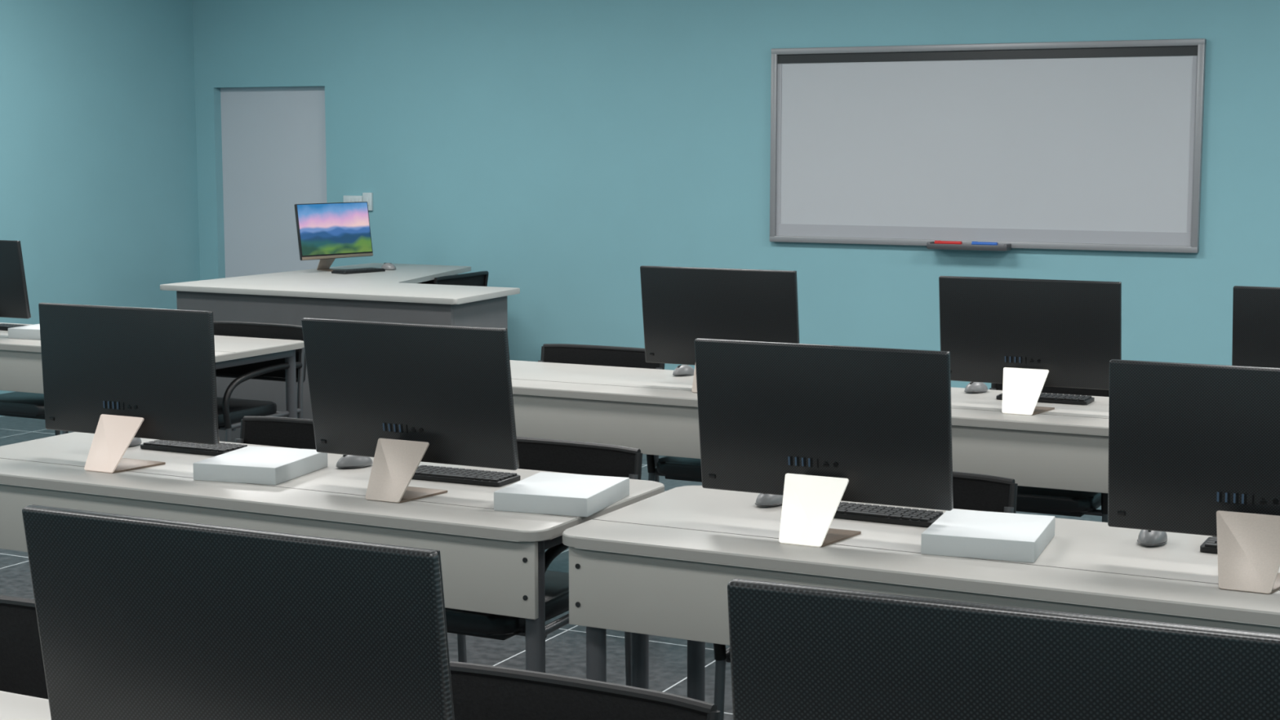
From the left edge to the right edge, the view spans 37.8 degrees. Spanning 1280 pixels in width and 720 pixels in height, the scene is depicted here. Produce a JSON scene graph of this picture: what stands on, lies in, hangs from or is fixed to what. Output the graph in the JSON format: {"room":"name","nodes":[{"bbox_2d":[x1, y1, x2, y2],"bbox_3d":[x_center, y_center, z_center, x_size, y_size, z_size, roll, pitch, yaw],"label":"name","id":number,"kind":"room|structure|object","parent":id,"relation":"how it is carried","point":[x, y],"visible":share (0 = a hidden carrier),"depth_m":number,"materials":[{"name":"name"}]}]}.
{"room":"computer lab","nodes":[
{"label":"computer lab","id":0,"kind":"room"},
{"bbox_2d":[0,0,199,416],"bbox_3d":[-5.950,-0.703,7.005,0.150,3.050,13.200,3,8,27],"label":"wall","id":1,"kind":"structure","parent":0,"point":[99,173],"depth_m":11.81,"materials":[{"name":"teal paint"}]},
{"bbox_2d":[0,415,1102,719],"bbox_3d":[-0.557,1.191,4.401,12.310,0.100,13.350,3,8,27],"label":"floor","id":2,"kind":"structure","parent":0,"point":[565,646],"depth_m":6.12,"materials":[{"name":"tile"}]},
{"bbox_2d":[0,595,48,699],"bbox_3d":[-1.180,0.880,3.157,0.589,0.810,0.667,3,8,27],"label":"office chair","id":3,"kind":"object","parent":2,"relation":"on","point":[22,672],"visible":0.17,"depth_m":3.43,"materials":[{"name":"black"}]},
{"bbox_2d":[0,690,51,719],"bbox_3d":[-1.871,0.912,3.135,2.021,0.751,0.701,3,8,27],"label":"table","id":4,"kind":"object","parent":2,"relation":"on","point":[13,706],"visible":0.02,"depth_m":2.98,"materials":[{"name":"laminate"}]},
{"bbox_2d":[0,391,67,435],"bbox_3d":[-2.691,0.225,8.688,0.589,0.810,0.668,3,8,27],"label":"office chair","id":5,"kind":"object","parent":2,"relation":"on","point":[16,404],"visible":0.06,"depth_m":8.39,"materials":[{"name":"black"}]},
{"bbox_2d":[0,322,304,417],"bbox_3d":[-2.541,0.270,8.567,2.021,0.751,0.701,3,8,27],"label":"table","id":6,"kind":"object","parent":2,"relation":"on","point":[20,359],"visible":0.25,"depth_m":8.27,"materials":[{"name":"laminate"}]},
{"bbox_2d":[0,323,28,330],"bbox_3d":[-2.956,-0.153,8.875,0.316,0.018,0.120,3,8,27],"label":"keyboard","id":7,"kind":"object","parent":6,"relation":"on","point":[3,326],"visible":0.45,"depth_m":8.86,"materials":[{"name":"black plastic"}]},
{"bbox_2d":[0,240,31,318],"bbox_3d":[-3.096,-0.338,8.640,0.610,0.440,0.184,3,8,27],"label":"desktop computer","id":8,"kind":"object","parent":6,"relation":"on","point":[14,300],"visible":1,"depth_m":8.55,"materials":[{"name":"black plastic"}]},
{"bbox_2d":[8,324,40,339],"bbox_3d":[-2.702,-0.133,8.579,0.245,0.046,0.295,3,7,21],"label":"box","id":9,"kind":"object","parent":6,"relation":"on","point":[30,331],"visible":0.29,"depth_m":8.46,"materials":[{"name":"grey"}]},
{"bbox_2d":[213,320,306,442],"bbox_3d":[-1.892,0.264,8.365,0.589,0.810,0.668,3,8,27],"label":"office chair","id":10,"kind":"object","parent":2,"relation":"on","point":[230,411],"visible":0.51,"depth_m":8.46,"materials":[{"name":"black plastic"}]},
{"bbox_2d":[235,416,315,449],"bbox_3d":[-1.104,0.617,5.377,0.589,0.810,0.668,3,8,27],"label":"office chair","id":11,"kind":"object","parent":2,"relation":"on","point":[282,432],"visible":0.09,"depth_m":5.67,"materials":[{"name":"black fabric"}]},
{"bbox_2d":[0,431,664,688],"bbox_3d":[-0.977,0.678,5.112,2.021,0.751,0.701,3,8,27],"label":"table","id":12,"kind":"object","parent":2,"relation":"on","point":[492,562],"visible":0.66,"depth_m":4.72,"materials":[{"name":"laminate"}]},
{"bbox_2d":[38,302,218,473],"bbox_3d":[-1.432,0.076,5.135,0.610,0.441,0.184,3,8,27],"label":"desktop computer","id":13,"kind":"object","parent":12,"relation":"on","point":[117,375],"visible":1,"depth_m":5.13,"materials":[{"name":"black plastic"}]},
{"bbox_2d":[128,437,142,446],"bbox_3d":[-1.518,0.233,5.510,0.063,0.041,0.112,5,8,36],"label":"computer mouse","id":14,"kind":"object","parent":12,"relation":"on","point":[135,441],"visible":0.19,"depth_m":5.51,"materials":[{"name":"grey plastic"}]},
{"bbox_2d":[140,440,247,456],"bbox_3d":[-1.295,0.253,5.444,0.316,0.018,0.120,3,8,27],"label":"keyboard","id":15,"kind":"object","parent":12,"relation":"on","point":[220,448],"visible":0.79,"depth_m":5.41,"materials":[{"name":"black plastic"}]},
{"bbox_2d":[193,445,328,484],"bbox_3d":[-1.024,0.284,5.061,0.245,0.046,0.295,2,7,18],"label":"box","id":16,"kind":"object","parent":12,"relation":"on","point":[267,465],"visible":0.9,"depth_m":4.96,"materials":[{"name":"grey"}]},
{"bbox_2d":[336,454,373,467],"bbox_3d":[-0.789,0.274,5.161,0.112,0.041,0.063,-5,9,-38],"label":"computer mouse","id":17,"kind":"object","parent":12,"relation":"on","point":[346,460],"visible":0.83,"depth_m":5.13,"materials":[{"name":"grey plastic"}]},
{"bbox_2d":[301,317,519,502],"bbox_3d":[-0.603,0.126,4.719,0.610,0.440,0.184,3,8,27],"label":"desktop computer","id":18,"kind":"object","parent":12,"relation":"on","point":[402,396],"visible":1,"depth_m":4.72,"materials":[{"name":"black plastic"}]},
{"bbox_2d":[411,464,520,486],"bbox_3d":[-0.483,0.307,4.981,0.316,0.018,0.120,3,7,26],"label":"keyboard","id":19,"kind":"object","parent":12,"relation":"on","point":[429,473],"visible":0.91,"depth_m":4.94,"materials":[{"name":"black plastic"}]},
{"bbox_2d":[493,471,629,516],"bbox_3d":[-0.191,0.333,4.649,0.245,0.046,0.295,2,7,20],"label":"box","id":20,"kind":"object","parent":12,"relation":"on","point":[541,492],"visible":1,"depth_m":4.55,"materials":[{"name":"grey"}]},
{"bbox_2d":[160,262,519,442],"bbox_3d":[-1.278,-0.015,10.418,1.888,0.880,2.020,3,8,27],"label":"desk","id":21,"kind":"object","parent":2,"relation":"on","point":[407,293],"visible":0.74,"depth_m":9.69,"materials":[{"name":"white laminate"}]},
{"bbox_2d":[293,201,373,271],"bbox_3d":[-1.817,-0.726,10.994,0.166,0.396,0.549,6,9,39],"label":"desktop computer","id":22,"kind":"object","parent":21,"relation":"on","point":[326,233],"visible":0.93,"depth_m":10.96,"materials":[{"name":"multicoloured plastic"}]},
{"bbox_2d":[331,267,385,274],"bbox_3d":[-1.633,-0.517,10.844,0.120,0.018,0.316,6,9,39],"label":"keyboard","id":23,"kind":"object","parent":21,"relation":"on","point":[363,269],"visible":1,"depth_m":10.80,"materials":[{"name":"black plastic"}]},
{"bbox_2d":[381,262,395,270],"bbox_3d":[-1.489,-0.555,11.059,0.112,0.041,0.063,5,8,36],"label":"computer mouse","id":24,"kind":"object","parent":21,"relation":"on","point":[389,266],"visible":0.92,"depth_m":11.03,"materials":[{"name":"grey plastic"}]},
{"bbox_2d":[433,271,488,286],"bbox_3d":[-1.335,-0.087,11.072,0.718,0.871,0.634,3,7,25],"label":"office chair","id":25,"kind":"object","parent":2,"relation":"on","point":[480,278],"visible":0.12,"depth_m":10.91,"materials":[{"name":"black"}]},
{"bbox_2d":[444,436,642,686],"bbox_3d":[-0.385,0.660,5.016,0.589,0.810,0.668,3,8,27],"label":"office chair","id":26,"kind":"object","parent":2,"relation":"on","point":[575,457],"visible":0.18,"depth_m":5.13,"materials":[{"name":"black"}]},
{"bbox_2d":[449,661,720,719],"bbox_3d":[-0.272,0.933,2.707,0.589,0.810,0.667,3,8,27],"label":"office chair","id":27,"kind":"object","parent":2,"relation":"on","point":[479,691],"visible":0.68,"depth_m":2.94,"materials":[{"name":"black"}]},
{"bbox_2d":[537,343,664,482],"bbox_3d":[-0.290,0.378,7.394,0.589,0.810,0.668,3,8,27],"label":"office chair","id":28,"kind":"object","parent":2,"relation":"on","point":[584,354],"visible":0.19,"depth_m":7.64,"materials":[{"name":"black fabric"}]},
{"bbox_2d":[510,360,700,458],"bbox_3d":[-0.090,0.445,7.087,2.021,0.751,0.701,3,8,27],"label":"table","id":29,"kind":"object","parent":2,"relation":"on","point":[653,411],"visible":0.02,"depth_m":6.75,"materials":[{"name":"laminate"}]},
{"bbox_2d":[672,364,694,375],"bbox_3d":[0.168,0.037,7.162,0.063,0.041,0.112,6,9,41],"label":"computer mouse","id":30,"kind":"object","parent":29,"relation":"on","point":[682,370],"visible":0.92,"depth_m":7.13,"materials":[{"name":"grey plastic"}]},
{"bbox_2d":[640,265,799,392],"bbox_3d":[0.270,-0.109,6.701,0.610,0.440,0.184,3,8,27],"label":"desktop computer","id":31,"kind":"object","parent":29,"relation":"on","point":[682,305],"visible":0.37,"depth_m":6.71,"materials":[{"name":"black plastic"}]},
{"bbox_2d":[646,454,702,482],"bbox_3d":[0.401,0.418,7.059,0.589,0.810,0.668,3,8,27],"label":"office chair","id":32,"kind":"object","parent":2,"relation":"on","point":[673,468],"visible":0.05,"depth_m":6.84,"materials":[{"name":"black"}]},
{"bbox_2d":[713,471,1017,719],"bbox_3d":[0.550,0.713,4.564,0.589,0.810,0.668,3,8,27],"label":"office chair","id":33,"kind":"object","parent":2,"relation":"on","point":[971,491],"visible":0.06,"depth_m":4.68,"materials":[{"name":"black"}]},
{"bbox_2d":[562,485,1279,702],"bbox_3d":[0.862,0.788,4.190,2.021,0.751,0.701,3,8,27],"label":"table","id":34,"kind":"object","parent":2,"relation":"on","point":[663,564],"visible":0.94,"depth_m":4.15,"materials":[{"name":"laminate"}]},
{"bbox_2d":[755,493,782,506],"bbox_3d":[0.325,0.337,4.630,0.063,0.041,0.112,5,8,36],"label":"computer mouse","id":35,"kind":"object","parent":34,"relation":"on","point":[762,500],"visible":0.71,"depth_m":4.59,"materials":[{"name":"grey plastic"}]},
{"bbox_2d":[694,337,953,546],"bbox_3d":[0.396,0.185,4.218,0.610,0.440,0.184,3,8,27],"label":"desktop computer","id":36,"kind":"object","parent":34,"relation":"on","point":[816,427],"visible":1,"depth_m":4.21,"materials":[{"name":"black plastic"}]},
{"bbox_2d":[833,502,942,527],"bbox_3d":[0.566,0.367,4.477,0.316,0.018,0.120,4,8,28],"label":"keyboard","id":37,"kind":"object","parent":34,"relation":"on","point":[846,510],"visible":0.74,"depth_m":4.44,"materials":[{"name":"black plastic"}]},
{"bbox_2d":[920,509,1055,562],"bbox_3d":[0.779,0.390,4.168,0.245,0.046,0.295,3,7,21],"label":"box","id":38,"kind":"object","parent":34,"relation":"on","point":[973,534],"visible":0.9,"depth_m":4.07,"materials":[{"name":"grey"}]},
{"bbox_2d":[1137,529,1167,546],"bbox_3d":[1.148,0.389,4.189,0.063,0.041,0.112,3,8,27],"label":"computer mouse","id":39,"kind":"object","parent":34,"relation":"on","point":[1145,537],"visible":0.77,"depth_m":4.15,"materials":[{"name":"grey plastic"}]},
{"bbox_2d":[1107,359,1279,594],"bbox_3d":[1.249,0.235,3.790,0.610,0.441,0.184,3,8,27],"label":"desktop computer","id":40,"kind":"object","parent":34,"relation":"on","point":[1194,449],"visible":1,"depth_m":3.85,"materials":[{"name":"black plastic"}]},
{"bbox_2d":[1200,536,1217,553],"bbox_3d":[1.394,0.414,4.078,0.316,0.018,0.120,3,8,27],"label":"keyboard","id":41,"kind":"object","parent":34,"relation":"on","point":[1210,544],"visible":0.2,"depth_m":4.09,"materials":[{"name":"black plastic"}]},
{"bbox_2d":[951,386,1109,493],"bbox_3d":[1.744,0.554,6.167,2.021,0.751,0.701,3,8,27],"label":"table","id":42,"kind":"object","parent":2,"relation":"on","point":[1065,446],"visible":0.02,"depth_m":6.04,"materials":[{"name":"laminate"}]},
{"bbox_2d":[964,382,987,392],"bbox_3d":[1.201,0.094,6.683,0.112,0.041,0.063,-6,9,-43],"label":"computer mouse","id":43,"kind":"object","parent":42,"relation":"on","point":[972,387],"visible":0.93,"depth_m":6.65,"materials":[{"name":"grey plastic"}]},
{"bbox_2d":[938,275,1121,415],"bbox_3d":[1.279,-0.049,6.195,0.610,0.440,0.184,3,8,27],"label":"desktop computer","id":44,"kind":"object","parent":42,"relation":"on","point":[1025,335],"visible":0.84,"depth_m":6.20,"materials":[{"name":"black plastic"}]},
{"bbox_2d":[995,392,1094,404],"bbox_3d":[1.404,0.130,6.476,0.316,0.018,0.120,3,8,27],"label":"keyboard","id":45,"kind":"object","parent":42,"relation":"on","point":[1043,397],"visible":0.56,"depth_m":6.41,"materials":[{"name":"black plastic"}]},
{"bbox_2d":[1231,285,1279,368],"bbox_3d":[2.136,0.002,5.765,0.610,0.440,0.184,3,8,27],"label":"desktop computer","id":46,"kind":"object","parent":42,"relation":"on","point":[1255,309],"visible":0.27,"depth_m":5.87,"materials":[{"name":"black plastic"}]},
{"bbox_2d":[989,382,1109,522],"bbox_3d":[1.414,0.480,6.539,0.589,0.810,0.668,3,8,27],"label":"office chair","id":47,"kind":"object","parent":2,"relation":"on","point":[1029,499],"visible":0.06,"depth_m":6.22,"materials":[{"name":"black"}]},
{"bbox_3d":[-0.036,1.021,2.215,2.021,0.751,0.701,3,8,27],"label":"table","id":48,"kind":"object","parent":2,"relation":"on","visible":0},
{"bbox_2d":[22,504,454,719],"bbox_3d":[-0.506,0.418,2.245,0.610,0.440,0.184,3,8,26],"label":"desktop computer","id":49,"kind":"object","parent":48,"relation":"on","point":[139,618],"visible":1,"depth_m":2.24,"materials":[{"name":"black plastic"}]},
{"bbox_2d":[727,577,1279,719],"bbox_3d":[0.367,0.465,1.857,0.610,0.440,0.184,3,7,24],"label":"desktop computer","id":50,"kind":"object","parent":48,"relation":"on","point":[797,651],"visible":1,"depth_m":1.86,"materials":[{"name":"black plastic"}]},
{"bbox_2d":[192,0,1279,389],"bbox_3d":[2.407,-1.063,10.044,12.010,3.050,0.200,3,8,27],"label":"wall","id":51,"kind":"structure","parent":0,"point":[557,150],"depth_m":11.12,"materials":[{"name":"teal paint"}]},
{"bbox_2d":[220,86,327,277],"bbox_3d":[-2.416,-0.819,12.496,0.910,1.990,0.114,3,8,27],"label":"door","id":52,"kind":"structure","parent":51,"relation":"in","point":[273,139],"depth_m":12.48,"materials":[{"name":"paint"}]},
{"bbox_2d":[342,195,362,202],"bbox_3d":[-1.856,-1.030,12.092,0.150,0.065,0.021,3,8,27],"label":"power outlet","id":53,"kind":"object","parent":51,"relation":"attached to","point":[346,198],"visible":0.59,"depth_m":12.09,"materials":[{"name":"white plastic"}]},
{"bbox_2d":[362,192,373,210],"bbox_3d":[-1.754,-1.020,12.039,0.070,0.115,0.025,3,8,27],"label":"light switch","id":54,"kind":"object","parent":51,"relation":"attached to","point":[366,197],"visible":0.75,"depth_m":12.03,"materials":[{"name":"white plastic"}]},
{"bbox_2d":[769,38,1206,253],"bbox_3d":[1.809,-1.155,10.153,2.405,1.112,0.126,3,8,27],"label":"whiteboard","id":55,"kind":"object","parent":51,"relation":"attached to","point":[1087,145],"visible":1,"depth_m":10.14,"materials":[{"name":"silver metal"}]},
{"bbox_2d":[934,240,962,244],"bbox_3d":[1.690,-0.641,10.250,0.150,0.025,0.025,3,8,27],"label":"marker","id":56,"kind":"object","parent":55,"relation":"on","point":[935,242],"depth_m":10.24,"materials":[{"name":"red plastic"}]},
{"bbox_2d":[971,241,997,244],"bbox_3d":[1.873,-0.630,10.158,0.140,0.025,0.025,3,8,27],"label":"marker","id":57,"kind":"object","parent":55,"relation":"on","point":[972,242],"depth_m":10.15,"materials":[{"name":"blue plastic"}]}
]}

